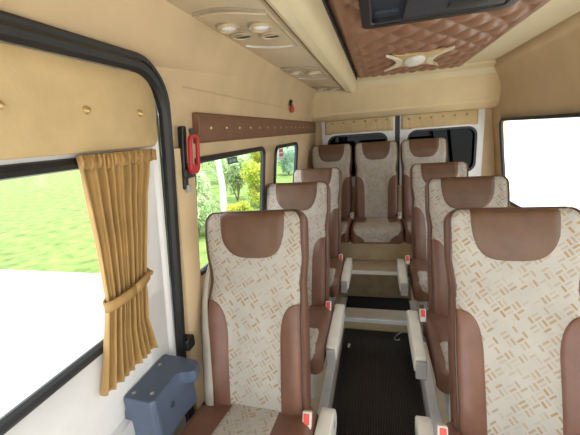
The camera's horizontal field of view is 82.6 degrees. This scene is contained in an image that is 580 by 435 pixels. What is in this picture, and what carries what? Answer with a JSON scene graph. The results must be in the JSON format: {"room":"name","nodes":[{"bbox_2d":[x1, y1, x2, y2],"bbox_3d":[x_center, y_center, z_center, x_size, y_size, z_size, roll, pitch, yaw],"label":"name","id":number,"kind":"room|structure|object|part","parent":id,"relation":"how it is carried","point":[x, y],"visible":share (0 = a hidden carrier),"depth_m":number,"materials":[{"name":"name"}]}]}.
{"room":"vehicle interior","nodes":[
{"label":"vehicle interior","id":0,"kind":"room"},
{"bbox_2d":[0,0,316,297],"bbox_3d":[-0.186,0.129,1.850,0.314,2.070,4.500,-1,15,15],"label":"wall","id":1,"kind":"structure","parent":0,"point":[185,51],"depth_m":1.18,"materials":[{"name":"beige plastic"}]},
{"bbox_2d":[0,40,185,434],"bbox_3d":[-0.586,0.522,0.675,0.188,1.677,1.275,-1,15,15],"label":"door","id":2,"kind":"structure","parent":1,"relation":"in","point":[71,402],"depth_m":0.91,"materials":[{"name":"white paint"}]},
{"bbox_2d":[0,41,157,159],"bbox_3d":[-0.529,-0.217,0.630,0.063,0.206,0.828,-1,15,15],"label":"panel","id":3,"kind":"object","parent":2,"relation":"attached to","point":[51,104],"depth_m":0.72,"materials":[{"name":"beige leather"}]},
{"bbox_2d":[76,149,157,395],"bbox_3d":[-0.468,0.145,0.961,0.122,0.659,0.293,-1,15,15],"label":"curtain","id":4,"kind":"object","parent":2,"relation":"hanging from","point":[115,185],"visible":1,"depth_m":0.92,"materials":[{"name":"beige fabric"}]},
{"bbox_3d":[-0.604,0.761,0.732,0.043,0.060,1.080,-1,15,15],"label":"rail","id":5,"kind":"part","parent":2,"relation":"part of","materials":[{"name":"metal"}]},
{"bbox_2d":[124,354,199,434],"bbox_3d":[-0.414,0.617,1.128,0.178,0.180,0.222,-1,15,15],"label":"housing","id":6,"kind":"object","parent":2,"relation":"attached to","point":[157,404],"visible":1,"depth_m":1.08,"materials":[{"name":"blue plastic"}]},
{"bbox_2d":[0,10,194,422],"bbox_3d":[-0.555,0.519,0.670,0.188,1.745,1.348,-1,15,15],"label":"door seal","id":7,"kind":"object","parent":1,"relation":"attached to","point":[15,29],"depth_m":0.93,"materials":[{"name":"black rubber"}]},
{"bbox_2d":[177,126,195,192],"bbox_3d":[-0.369,-0.205,1.172,0.045,0.231,0.070,-1,15,15],"label":"holder","id":8,"kind":"object","parent":1,"relation":"attached to","point":[182,142],"visible":0.88,"depth_m":1.15,"materials":[{"name":"black plastic"}]},
{"bbox_3d":[-0.373,-0.206,1.155,0.045,0.218,0.024,-1,15,15],"label":"plate","id":9,"kind":"part","parent":8,"relation":"part of","materials":[{"name":"black plastic"}]},
{"bbox_2d":[187,128,199,173],"bbox_3d":[-0.340,-0.235,1.172,0.031,0.159,0.064,-1,15,15],"label":"hammer","id":10,"kind":"object","parent":8,"relation":"attached to","point":[193,169],"visible":1,"depth_m":1.16,"materials":[{"name":"red plastic"}]},
{"bbox_2d":[174,147,203,411],"bbox_3d":[-0.388,0.411,1.371,0.152,1.370,0.168,-1,15,15],"label":"trim","id":11,"kind":"structure","parent":1,"relation":"attached to","point":[186,202],"depth_m":1.28,"materials":[{"name":"beige plastic"}]},
{"bbox_2d":[183,334,194,350],"bbox_3d":[-0.410,0.498,1.316,0.038,0.052,0.053,-1,15,15],"label":"buffer","id":12,"kind":"object","parent":11,"relation":"attached to","point":[189,341],"visible":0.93,"depth_m":1.30,"materials":[{"name":"black rubber"}]},
{"bbox_2d":[194,146,265,275],"bbox_3d":[-0.280,-0.091,1.718,0.090,0.502,0.877,-1,15,15],"label":"window","id":13,"kind":"structure","parent":1,"relation":"in","point":[208,158],"depth_m":1.76,"materials":[{"name":"black rubber"}]},
{"bbox_2d":[227,156,236,164],"bbox_3d":[-0.285,-0.283,1.637,0.003,0.030,0.115,-1,15,15],"label":"window sticker","id":14,"kind":"object","parent":13,"relation":"attached to","point":[231,160],"visible":1,"depth_m":1.64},
{"bbox_2d":[183,86,312,113],"bbox_3d":[-0.070,-0.770,2.300,0.007,0.006,2.460,-1,15,15],"label":"trim","id":15,"kind":"structure","parent":1,"relation":"attached to","point":[183,86],"depth_m":1.53,"materials":[{"name":"beige plastic"}]},
{"bbox_2d":[192,112,315,143],"bbox_3d":[-0.050,-0.656,2.409,0.055,0.113,2.505,-1,15,15],"label":"rail","id":16,"kind":"object","parent":1,"relation":"attached to","point":[208,127],"visible":0.96,"depth_m":1.61,"materials":[{"name":"brown leather"}]},
{"bbox_2d":[166,0,344,91],"bbox_3d":[-0.016,-0.862,1.758,0.320,0.114,3.220,-1,15,15],"label":"console","id":17,"kind":"object","parent":1,"relation":"attached to","point":[252,24],"visible":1,"depth_m":1.20,"materials":[{"name":"beige plastic"}]},
{"bbox_3d":[-0.193,-0.612,0.978,0.235,0.040,0.036,-1,15,15],"label":"moulding","id":18,"kind":"part","parent":17,"relation":"part of","materials":[{"name":"beige plastic"}]},
{"bbox_2d":[221,27,236,31],"bbox_3d":[-0.210,-0.654,1.137,0.062,0.017,0.062,-1,15,15],"label":"reading lamp","id":19,"kind":"object","parent":17,"relation":"on","point":[223,29],"depth_m":1.13,"materials":[{"name":"white plastic"}]},
{"bbox_3d":[-0.129,-0.682,1.222,0.225,0.035,0.470,-1,15,15],"label":"service panel","id":20,"kind":"part","parent":17,"relation":"part of","materials":[{"name":"plastic"}]},
{"bbox_2d":[253,26,268,30],"bbox_3d":[-0.097,-0.642,1.111,0.062,0.017,0.062,-1,15,15],"label":"reading lamp","id":21,"kind":"object","parent":17,"relation":"on","point":[255,28],"depth_m":1.11,"materials":[{"name":"white plastic"}]},
{"bbox_3d":[0.053,-0.869,1.912,0.235,0.040,0.036,-1,15,15],"label":"moulding","id":22,"kind":"part","parent":17,"relation":"part of","materials":[{"name":"beige plastic"}]},
{"bbox_3d":[0.118,-0.939,2.156,0.225,0.035,0.470,-1,15,15],"label":"service panel","id":23,"kind":"part","parent":17,"relation":"part of","materials":[{"name":"plastic"}]},
{"bbox_3d":[0.302,-1.128,2.856,0.235,0.040,0.036,-1,15,15],"label":"moulding","id":24,"kind":"part","parent":17,"relation":"part of","materials":[{"name":"beige plastic"}]},
{"bbox_2d":[273,142,297,182],"bbox_3d":[-0.032,-0.345,2.661,0.089,0.492,0.692,-1,15,15],"label":"window","id":25,"kind":"structure","parent":1,"relation":"in","point":[295,144],"depth_m":2.50,"materials":[{"name":"black rubber"}]},
{"bbox_2d":[278,148,283,160],"bbox_3d":[-0.067,-0.473,2.466,0.003,0.083,0.130,-1,15,15],"label":"window sticker","id":26,"kind":"object","parent":25,"relation":"attached to","point":[280,151],"visible":0.98,"depth_m":2.45,"materials":[{"name":"white paper"}]},
{"bbox_2d":[289,98,293,112],"bbox_3d":[0.009,-0.860,2.507,0.039,0.123,0.060,-1,15,15],"label":"charm","id":27,"kind":"object","parent":1,"relation":"hanging from","point":[290,101],"visible":0.98,"depth_m":2.51,"materials":[{"name":"plastic"}]},
{"bbox_2d":[341,238,411,260],"bbox_3d":[1.083,0.323,3.239,1.940,0.423,0.698,-1,15,15],"label":"step","id":28,"kind":"structure","parent":1,"relation":"attached to","point":[359,251],"depth_m":2.94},
{"bbox_2d":[312,143,353,242],"bbox_3d":[0.382,-0.263,3.230,0.450,0.850,0.812,-1,15,15],"label":"passenger seat","id":29,"kind":"object","parent":28,"relation":"on","point":[339,156],"visible":0.54,"depth_m":3.38,"materials":[{"name":"brown leather"}]},
{"bbox_3d":[0.425,-0.364,3.407,0.401,0.741,0.287,-1,15,15],"label":"backrest panel","id":30,"kind":"part","parent":29,"relation":"part of","materials":[{"name":"fabric"}]},
{"bbox_3d":[0.367,0.082,3.171,0.412,0.140,0.516,-1,15,15],"label":"cushion panel","id":31,"kind":"part","parent":29,"relation":"part of","materials":[{"name":"fabric"}]},
{"bbox_2d":[341,216,352,242],"bbox_3d":[0.368,0.102,3.176,0.444,0.173,0.516,-1,15,15],"label":"cushion","id":32,"kind":"object","parent":29,"relation":"on","point":[346,221],"depth_m":2.92,"materials":[{"name":"brown leather"}]},
{"bbox_2d":[350,141,403,243],"bbox_3d":[0.812,-0.262,3.096,0.450,0.850,0.812,-1,15,15],"label":"passenger seat","id":33,"kind":"object","parent":28,"relation":"on","point":[377,220],"visible":1,"depth_m":3.25,"materials":[{"name":"beige fabric"}]},
{"bbox_3d":[0.855,-0.363,3.273,0.401,0.741,0.287,-1,15,15],"label":"backrest panel","id":34,"kind":"part","parent":33,"relation":"part of","materials":[{"name":"fabric"}]},
{"bbox_2d":[350,217,403,243],"bbox_3d":[0.798,0.103,3.042,0.444,0.173,0.516,-1,15,15],"label":"cushion","id":35,"kind":"object","parent":33,"relation":"on","point":[370,230],"depth_m":2.84,"materials":[{"name":"beige fabric"}]},
{"bbox_3d":[0.797,0.083,3.036,0.412,0.140,0.516,-1,15,15],"label":"cushion panel","id":36,"kind":"part","parent":33,"relation":"part of","materials":[{"name":"fabric"}]},
{"bbox_2d":[400,137,446,243],"bbox_3d":[1.248,-0.269,2.990,0.450,0.850,0.812,-1,15,15],"label":"passenger seat","id":37,"kind":"object","parent":28,"relation":"on","point":[426,150],"visible":0.38,"depth_m":3.17,"materials":[{"name":"beige fabric"}]},
{"bbox_2d":[401,216,411,243],"bbox_3d":[1.234,0.096,2.936,0.444,0.173,0.516,-1,15,15],"label":"cushion","id":38,"kind":"object","parent":37,"relation":"on","point":[405,220],"depth_m":2.78,"materials":[{"name":"brown leather"}]},
{"bbox_3d":[1.232,0.077,2.930,0.412,0.140,0.516,-1,15,15],"label":"cushion panel","id":39,"kind":"part","parent":37,"relation":"part of","materials":[{"name":"fabric"}]},
{"bbox_3d":[1.291,-0.369,3.167,0.401,0.741,0.287,-1,15,15],"label":"backrest panel","id":40,"kind":"part","parent":37,"relation":"part of","materials":[{"name":"fabric"}]},
{"bbox_2d":[317,60,496,91],"bbox_3d":[1.011,-1.272,2.986,1.640,0.082,0.162,-1,15,15],"label":"trim","id":41,"kind":"structure","parent":1,"relation":"attached to","point":[483,67],"depth_m":2.95,"materials":[{"name":"beige plastic"}]},
{"bbox_2d":[311,287,344,411],"bbox_3d":[-0.013,1.020,2.017,0.518,0.160,4.440,-1,15,15],"label":"floor","id":42,"kind":"structure","parent":0,"point":[314,402],"depth_m":1.90,"materials":[{"name":"beige plastic"}]},
{"bbox_2d":[178,209,336,434],"bbox_3d":[-0.145,0.592,1.141,0.572,1.134,0.753,-2,14,17],"label":"passenger seat","id":43,"kind":"object","parent":42,"relation":"on","point":[256,329],"visible":1,"depth_m":1.28,"materials":[{"name":"beige fabric"}]},
{"bbox_3d":[-0.192,0.823,1.092,0.448,0.140,0.516,-2,14,17],"label":"cushion panel","id":44,"kind":"part","parent":43,"relation":"part of","materials":[{"name":"fabric"}]},
{"bbox_2d":[178,402,317,434],"bbox_3d":[-0.190,0.843,1.098,0.480,0.174,0.516,-2,14,17],"label":"cushion","id":45,"kind":"object","parent":43,"relation":"on","point":[211,418],"depth_m":1.22,"materials":[{"name":"brown leather"}]},
{"bbox_3d":[-0.143,0.376,1.299,0.413,0.770,0.222,0,15,17],"label":"backrest panel","id":46,"kind":"part","parent":43,"relation":"part of","materials":[{"name":"fabric"}]},
{"bbox_3d":[0.095,0.836,1.098,0.056,0.112,0.460,-2,14,17],"label":"armrest","id":47,"kind":"part","parent":43,"relation":"part of","materials":[{"name":"beige plastic"}]},
{"bbox_2d":[265,181,344,398],"bbox_3d":[0.029,0.388,1.934,0.541,1.091,0.812,-1,15,15],"label":"passenger seat","id":48,"kind":"object","parent":42,"relation":"on","point":[326,321],"visible":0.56,"depth_m":2.02,"materials":[{"name":"beige fabric"}]},
{"bbox_3d":[0.036,0.171,2.089,0.401,0.741,0.287,-1,15,15],"label":"backrest panel","id":49,"kind":"part","parent":48,"relation":"part of","materials":[{"name":"fabric"}]},
{"bbox_3d":[-0.023,0.617,1.852,0.448,0.140,0.516,-1,15,15],"label":"cushion panel","id":50,"kind":"part","parent":48,"relation":"part of","materials":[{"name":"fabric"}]},
{"bbox_3d":[0.145,0.854,1.892,0.024,0.194,0.280,-1,15,15],"label":"leg","id":51,"kind":"part","parent":48,"relation":"part of","materials":[{"name":"grey plastic"}]},
{"bbox_2d":[309,304,333,374],"bbox_3d":[-0.021,0.637,1.858,0.480,0.174,0.516,-1,15,15],"label":"cushion","id":52,"kind":"object","parent":48,"relation":"on","point":[321,316],"depth_m":1.70,"materials":[{"name":"brown leather"}]},
{"bbox_3d":[0.204,0.698,1.645,0.043,0.088,0.020,-1,15,15],"label":"armrest","id":53,"kind":"part","parent":48,"relation":"part of","materials":[{"name":"grey plastic"}]},
{"bbox_3d":[0.263,0.634,1.870,0.056,0.112,0.460,-1,15,15],"label":"armrest","id":54,"kind":"part","parent":48,"relation":"part of","materials":[{"name":"beige plastic"}]},
{"bbox_2d":[293,167,352,306],"bbox_3d":[0.214,0.190,2.660,0.541,1.091,0.812,-1,15,15],"label":"passenger seat","id":55,"kind":"object","parent":42,"relation":"on","point":[340,269],"visible":0.4,"depth_m":2.74,"materials":[{"name":"brown leather"}]},
{"bbox_3d":[0.221,-0.027,2.815,0.401,0.741,0.287,-1,15,15],"label":"backrest panel","id":56,"kind":"part","parent":55,"relation":"part of","materials":[{"name":"fabric"}]},
{"bbox_3d":[0.163,0.419,2.578,0.448,0.140,0.516,-1,15,15],"label":"cushion panel","id":57,"kind":"part","parent":55,"relation":"part of","materials":[{"name":"fabric"}]},
{"bbox_2d":[329,257,344,296],"bbox_3d":[0.164,0.438,2.584,0.480,0.174,0.517,-1,15,15],"label":"cushion","id":58,"kind":"object","parent":55,"relation":"on","point":[337,264],"depth_m":2.37,"materials":[{"name":"brown leather"}]},
{"bbox_3d":[0.389,0.499,2.371,0.043,0.088,0.020,-1,15,15],"label":"armrest","id":59,"kind":"part","parent":55,"relation":"part of","materials":[{"name":"grey plastic"}]},
{"bbox_3d":[0.448,0.436,2.596,0.056,0.112,0.460,-1,15,15],"label":"armrest","id":60,"kind":"part","parent":55,"relation":"part of","materials":[{"name":"beige plastic"}]},
{"bbox_2d":[331,329,426,416],"bbox_3d":[0.504,1.067,1.893,0.584,0.052,4.440,-1,15,15],"label":"floor","id":61,"kind":"structure","parent":0,"point":[344,329],"depth_m":1.99,"materials":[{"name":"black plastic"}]},
{"bbox_2d":[317,297,346,415],"bbox_3d":[0.090,1.137,1.411,0.049,0.112,3.100,-1,15,15],"label":"trim","id":62,"kind":"structure","parent":61,"relation":"on","point":[327,393],"depth_m":1.90,"materials":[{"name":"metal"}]},
{"bbox_2d":[344,297,409,332],"bbox_3d":[0.708,0.778,2.670,0.502,0.096,0.340,-1,15,15],"label":"step","id":63,"kind":"structure","parent":61,"relation":"on","point":[351,325],"depth_m":2.52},
{"bbox_2d":[344,317,406,325],"bbox_3d":[0.659,0.779,2.488,0.502,0.034,0.024,-1,15,15],"label":"trim","id":64,"kind":"structure","parent":63,"relation":"attached to","point":[349,319],"depth_m":2.48,"materials":[{"name":"metal"}]},
{"bbox_2d":[345,307,406,320],"bbox_3d":[0.676,0.752,2.550,0.502,0.018,0.145,-1,15,15],"label":"trim","id":65,"kind":"structure","parent":63,"relation":"on","point":[399,315],"depth_m":2.55,"materials":[{"name":"beige plastic"}]},
{"bbox_2d":[346,296,409,310],"bbox_3d":[0.718,0.708,2.712,0.496,0.016,0.196,-1,15,15],"label":"mat","id":66,"kind":"object","parent":63,"relation":"on","point":[400,304],"visible":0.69,"depth_m":2.70,"materials":[{"name":"rubber"}]},
{"bbox_2d":[345,274,410,299],"bbox_3d":[0.763,0.550,2.887,0.540,0.230,0.228,-1,15,15],"label":"trim","id":67,"kind":"structure","parent":61,"relation":"on","point":[365,285],"depth_m":2.78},
{"bbox_2d":[352,260,407,271],"bbox_3d":[0.752,0.427,2.849,0.540,0.026,0.242,-1,15,15],"label":"step","id":68,"kind":"structure","parent":67,"relation":"on","point":[366,265],"depth_m":2.85,"materials":[{"name":"beige plastic"}]},
{"bbox_2d":[352,270,407,274],"bbox_3d":[0.722,0.459,2.736,0.540,0.032,0.012,-1,15,15],"label":"trim","id":69,"kind":"structure","parent":68,"relation":"attached to","point":[353,271],"depth_m":2.73,"materials":[{"name":"beige plastic"}]},
{"bbox_2d":[332,328,425,434],"bbox_3d":[0.347,1.196,1.298,0.492,0.013,2.585,-1,15,15],"label":"rubber mat","id":70,"kind":"object","parent":61,"relation":"on","point":[378,391],"visible":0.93,"depth_m":1.96,"materials":[{"name":"black rubber"}]},
{"bbox_2d":[409,301,442,434],"bbox_3d":[0.624,1.132,1.269,0.049,0.112,3.100,-1,15,15],"label":"trim","id":71,"kind":"structure","parent":61,"relation":"on","point":[429,393],"depth_m":1.76,"materials":[{"name":"metal"}]},
{"bbox_2d":[315,108,505,220],"bbox_3d":[1.207,-0.443,3.696,2.040,2.062,0.050,-1,15,15],"label":"wall","id":72,"kind":"structure","parent":0,"point":[488,160],"depth_m":3.41,"materials":[{"name":"beige plastic"}]},
{"bbox_2d":[321,116,394,186],"bbox_3d":[0.765,-0.731,3.706,0.785,0.760,0.080,-1,15,15],"label":"door","id":73,"kind":"structure","parent":72,"relation":"in","point":[352,139],"depth_m":3.68,"materials":[{"name":"white paint"}]},
{"bbox_3d":[0.764,-0.704,3.730,0.648,0.463,0.006,-1,15,15],"label":"pane","id":74,"kind":"part","parent":73,"relation":"part of","materials":[{"name":"black glass"}]},
{"bbox_2d":[325,116,392,134],"bbox_3d":[0.742,-1.000,3.588,0.730,0.158,0.030,-1,15,15],"label":"curtain pelmet","id":75,"kind":"object","parent":73,"relation":"attached to","point":[378,123],"visible":0.94,"depth_m":3.58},
{"bbox_2d":[395,116,399,184],"bbox_3d":[1.169,-0.741,3.602,0.054,0.770,0.050,-1,15,15],"label":"door frame","id":76,"kind":"structure","parent":72,"relation":"attached to","point":[397,118],"depth_m":3.55,"materials":[{"name":"black rubber"}]},
{"bbox_2d":[313,73,500,122],"bbox_3d":[1.092,-1.209,3.290,1.760,0.364,0.412,-1,15,15],"label":"trim","id":77,"kind":"structure","parent":72,"relation":"attached to","point":[481,91],"depth_m":3.18,"materials":[{"name":"beige plastic"}]},
{"bbox_2d":[399,108,484,184],"bbox_3d":[1.582,-0.739,3.489,0.805,0.760,0.080,-1,15,15],"label":"door","id":78,"kind":"structure","parent":72,"relation":"in","point":[464,142],"depth_m":3.44,"materials":[{"name":"white paint"}]},
{"bbox_2d":[401,109,478,129],"bbox_3d":[1.526,-1.008,3.380,0.732,0.158,0.030,-1,15,15],"label":"curtain pelmet","id":79,"kind":"object","parent":78,"relation":"attached to","point":[461,117],"visible":0.94,"depth_m":3.37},
{"bbox_3d":[1.595,-0.711,3.509,0.668,0.463,0.006,-1,15,15],"label":"pane","id":80,"kind":"part","parent":78,"relation":"part of","materials":[{"name":"black glass"}]},
{"bbox_2d":[409,286,448,424],"bbox_3d":[1.235,1.008,1.684,0.978,0.160,4.440,-1,15,15],"label":"floor","id":81,"kind":"structure","parent":0,"point":[440,397],"depth_m":1.77,"materials":[{"name":"beige plastic"}]},
{"bbox_2d":[396,161,468,310],"bbox_3d":[1.087,0.181,2.428,0.568,1.091,0.812,-1,15,15],"label":"passenger seat","id":82,"kind":"object","parent":81,"relation":"on","point":[420,173],"visible":0.48,"depth_m":2.56,"materials":[{"name":"brown leather"}]},
{"bbox_3d":[0.845,0.432,2.490,0.056,0.112,0.460,-1,15,15],"label":"armrest","id":83,"kind":"part","parent":82,"relation":"part of","materials":[{"name":"beige plastic"}]},
{"bbox_3d":[0.786,0.496,2.265,0.048,0.088,0.020,-1,15,15],"label":"armrest","id":84,"kind":"part","parent":82,"relation":"part of","materials":[{"name":"grey plastic"}]},
{"bbox_2d":[408,257,427,301],"bbox_3d":[1.109,0.429,2.332,0.480,0.174,0.517,-1,15,15],"label":"cushion","id":85,"kind":"object","parent":82,"relation":"on","point":[417,266],"depth_m":2.23,"materials":[{"name":"brown leather"}]},
{"bbox_3d":[1.107,0.410,2.327,0.448,0.140,0.516,-1,15,15],"label":"cushion panel","id":86,"kind":"part","parent":82,"relation":"part of","materials":[{"name":"fabric"}]},
{"bbox_3d":[0.986,0.649,2.443,0.024,0.194,0.280,-1,15,15],"label":"leg","id":87,"kind":"part","parent":82,"relation":"part of","materials":[{"name":"grey metal"}]},
{"bbox_3d":[1.128,0.529,2.399,0.410,0.041,0.390,-1,15,15],"label":"seat frame","id":88,"kind":"part","parent":82,"relation":"part of","materials":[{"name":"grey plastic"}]},
{"bbox_3d":[1.166,-0.036,2.563,0.401,0.741,0.287,-1,15,15],"label":"backrest panel","id":89,"kind":"part","parent":82,"relation":"part of","materials":[{"name":"fabric"}]},
{"bbox_2d":[406,175,509,421],"bbox_3d":[0.903,0.386,1.676,0.568,1.091,0.812,-1,15,15],"label":"passenger seat","id":90,"kind":"object","parent":81,"relation":"on","point":[443,195],"visible":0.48,"depth_m":1.80,"materials":[{"name":"brown leather"}]},
{"bbox_3d":[0.661,0.637,1.739,0.056,0.112,0.460,-1,15,15],"label":"armrest","id":91,"kind":"part","parent":90,"relation":"part of","materials":[{"name":"beige plastic"}]},
{"bbox_3d":[0.602,0.701,1.514,0.048,0.088,0.020,-1,15,15],"label":"armrest","id":92,"kind":"part","parent":90,"relation":"part of","materials":[{"name":"grey plastic"}]},
{"bbox_2d":[422,310,449,393],"bbox_3d":[0.926,0.634,1.581,0.480,0.174,0.517,-1,15,15],"label":"cushion","id":93,"kind":"object","parent":90,"relation":"on","point":[435,322],"depth_m":1.57,"materials":[{"name":"brown leather"}]},
{"bbox_3d":[0.924,0.615,1.575,0.448,0.140,0.516,-1,15,15],"label":"cushion panel","id":94,"kind":"part","parent":90,"relation":"part of","materials":[{"name":"fabric"}]},
{"bbox_3d":[0.802,0.854,1.692,0.024,0.194,0.280,-1,15,15],"label":"leg","id":95,"kind":"part","parent":90,"relation":"part of","materials":[{"name":"grey plastic"}]},
{"bbox_3d":[0.983,0.169,1.812,0.401,0.741,0.287,-1,15,15],"label":"backrest panel","id":96,"kind":"part","parent":90,"relation":"part of","materials":[{"name":"fabric"}]},
{"bbox_2d":[415,206,579,434],"bbox_3d":[0.687,0.581,0.974,0.568,1.091,0.812,-1,15,15],"label":"passenger seat","id":97,"kind":"object","parent":81,"relation":"on","point":[513,273],"visible":1,"depth_m":1.10,"materials":[{"name":"beige fabric"}]},
{"bbox_3d":[0.445,0.832,1.036,0.056,0.112,0.460,-1,15,15],"label":"armrest","id":98,"kind":"part","parent":97,"relation":"part of","materials":[{"name":"beige plastic"}]},
{"bbox_2d":[445,421,464,434],"bbox_3d":[0.709,0.829,0.878,0.480,0.174,0.517,-1,15,15],"label":"cushion","id":99,"kind":"object","parent":97,"relation":"on","point":[453,427],"depth_m":1.11,"materials":[{"name":"brown leather"}]},
{"bbox_2d":[465,0,579,62],"bbox_3d":[0.590,-0.896,1.391,1.680,0.038,4.550,-1,15,15],"label":"ceiling","id":100,"kind":"structure","parent":0,"point":[553,12],"depth_m":1.80,"materials":[{"name":"beige plastic"}]},
{"bbox_2d":[264,0,344,90],"bbox_3d":[0.140,-0.865,1.700,0.011,0.093,3.190,-1,15,15],"label":"trim","id":101,"kind":"structure","parent":100,"relation":"attached to","point":[264,0],"depth_m":1.24,"materials":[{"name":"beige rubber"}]},
{"bbox_2d":[266,0,356,93],"bbox_3d":[0.203,-0.851,1.698,0.110,0.141,3.210,-1,15,15],"label":"air duct","id":102,"kind":"object","parent":100,"relation":"attached to","point":[309,20],"visible":0.96,"depth_m":1.20,"materials":[{"name":"beige plastic"}]},
{"bbox_2d":[327,0,549,77],"bbox_3d":[0.637,-0.861,1.399,0.874,0.034,3.173,-1,15,15],"label":"ceiling panel","id":103,"kind":"object","parent":100,"relation":"attached to","point":[367,49],"visible":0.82,"depth_m":1.70,"materials":[{"name":"brown leather"}]},
{"bbox_2d":[322,0,356,79],"bbox_3d":[0.216,-0.859,1.516,0.008,0.025,3.180,-1,15,15],"label":"trim","id":104,"kind":"structure","parent":103,"relation":"attached to","point":[325,2],"depth_m":1.50,"materials":[{"name":"plastic"}]},
{"bbox_2d":[384,46,454,71],"bbox_3d":[0.854,-1.072,2.263,0.391,0.040,0.580,-1,15,15],"label":"ceiling lamp","id":105,"kind":"object","parent":103,"relation":"attached to","point":[417,58],"visible":1,"depth_m":2.14,"materials":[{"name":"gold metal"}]},
{"bbox_3d":[0.853,-1.083,2.260,0.299,0.016,0.518,-1,15,15],"label":"plate","id":106,"kind":"part","parent":105,"relation":"part of","materials":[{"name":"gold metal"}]},
{"bbox_2d":[358,0,518,28],"bbox_3d":[0.483,-0.718,0.984,0.550,0.057,0.725,-1,15,15],"label":"ceiling hatch","id":107,"kind":"object","parent":103,"relation":"attached to","point":[374,14],"visible":1,"depth_m":1.22,"materials":[{"name":"black plastic"}]},
{"bbox_2d":[371,0,404,17],"bbox_3d":[0.482,-0.728,0.981,0.490,0.006,0.665,-1,15,15],"label":"tray","id":108,"kind":"object","parent":107,"relation":"on","point":[379,8],"depth_m":1.23,"materials":[{"name":"plastic"}]},
{"bbox_3d":[0.531,-0.710,0.960,0.345,0.030,0.580,-1,15,15],"label":"panel","id":109,"kind":"part","parent":107,"relation":"part of","materials":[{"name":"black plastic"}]},
{"bbox_2d":[492,12,579,206],"bbox_3d":[1.509,0.114,1.399,0.314,2.070,4.500,-1,15,15],"label":"wall","id":110,"kind":"structure","parent":0,"point":[540,76],"depth_m":2.19,"materials":[{"name":"beige plastic"}]},
{"bbox_2d":[499,113,579,206],"bbox_3d":[1.806,-0.303,2.276,0.125,0.787,1.927,-1,15,15],"label":"window","id":111,"kind":"structure","parent":110,"relation":"in","point":[568,115],"depth_m":2.84,"materials":[{"name":"black rubber"}]},
{"label":"outside","id":112,"kind":"structure","parent":0,"visible":0},
{"bbox_2d":[0,147,293,273],"bbox_3d":[-22.147,-5.843,38.688,57.400,0.100,55.600,-1,15,15],"label":"ground","id":113,"kind":"structure","parent":112,"point":[45,225],"depth_m":10.49,"materials":[{"name":"green plant"}]},
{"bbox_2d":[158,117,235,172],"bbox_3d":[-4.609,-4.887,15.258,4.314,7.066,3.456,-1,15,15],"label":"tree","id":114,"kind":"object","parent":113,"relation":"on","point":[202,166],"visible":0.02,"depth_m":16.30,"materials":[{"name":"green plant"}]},
{"bbox_2d":[196,168,221,236],"bbox_3d":[-2.190,-0.405,7.473,1.138,1.784,1.190,-1,15,15],"label":"bush","id":115,"kind":"object","parent":113,"relation":"on","point":[204,211],"visible":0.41,"depth_m":7.33,"materials":[{"name":"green plant"}]},
{"bbox_2d":[215,160,226,210],"bbox_3d":[-2.152,-3.158,9.554,2.112,6.048,1.538,-6,14,-5],"label":"tree","id":116,"kind":"object","parent":113,"relation":"on","point":[223,200],"visible":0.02,"depth_m":9.95,"materials":[{"name":"white wood"}]},
{"bbox_2d":[211,153,252,201],"bbox_3d":[-1.921,-1.383,11.267,1.379,1.740,1.003,-5,14,-1],"label":"tree","id":117,"kind":"object","parent":113,"relation":"on","point":[232,178],"visible":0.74,"depth_m":11.09,"materials":[{"name":"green plant"}]},
{"bbox_3d":[-1.839,-1.081,11.330,0.604,1.112,0.388,-1,15,15],"label":"stem","id":118,"kind":"part","parent":117,"relation":"part of","materials":[{"name":"brown plant"}]},
{"bbox_2d":[226,200,252,210],"bbox_3d":[-1.157,-0.067,7.958,0.851,0.712,0.868,6,18,37],"label":"bush","id":119,"kind":"object","parent":113,"relation":"on","point":[243,205],"visible":0.14,"depth_m":7.88,"materials":[{"name":"yellow plant"}]},
{"bbox_2d":[239,159,259,207],"bbox_3d":[-0.943,-1.081,10.239,1.166,1.541,1.229,-1,15,15],"label":"bush","id":120,"kind":"object","parent":113,"relation":"on","point":[253,170],"visible":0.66,"depth_m":9.92,"materials":[{"name":"yellow plant"}]},
{"bbox_2d":[250,151,260,166],"bbox_3d":[-1.432,-2.860,16.291,1.518,2.056,1.448,-1,15,15],"label":"bush","id":121,"kind":"object","parent":113,"relation":"on","point":[256,156],"visible":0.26,"depth_m":16.36,"materials":[{"name":"yellow plant"}]},
{"bbox_2d":[277,146,294,174],"bbox_3d":[-0.104,-3.018,17.560,1.444,1.578,1.023,7,18,38],"label":"bush","id":122,"kind":"object","parent":113,"relation":"on","point":[287,166],"visible":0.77,"depth_m":17.32,"materials":[{"name":"green plant"}]},
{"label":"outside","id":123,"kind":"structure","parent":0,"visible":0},
{"bbox_2d":[0,126,579,416],"bbox_3d":[-5.803,-1.625,17.133,100.000,0.095,90.000,-1,15,15],"label":"paving","id":124,"kind":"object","parent":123,"point":[48,320],"depth_m":5.05,"materials":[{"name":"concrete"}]}
]}

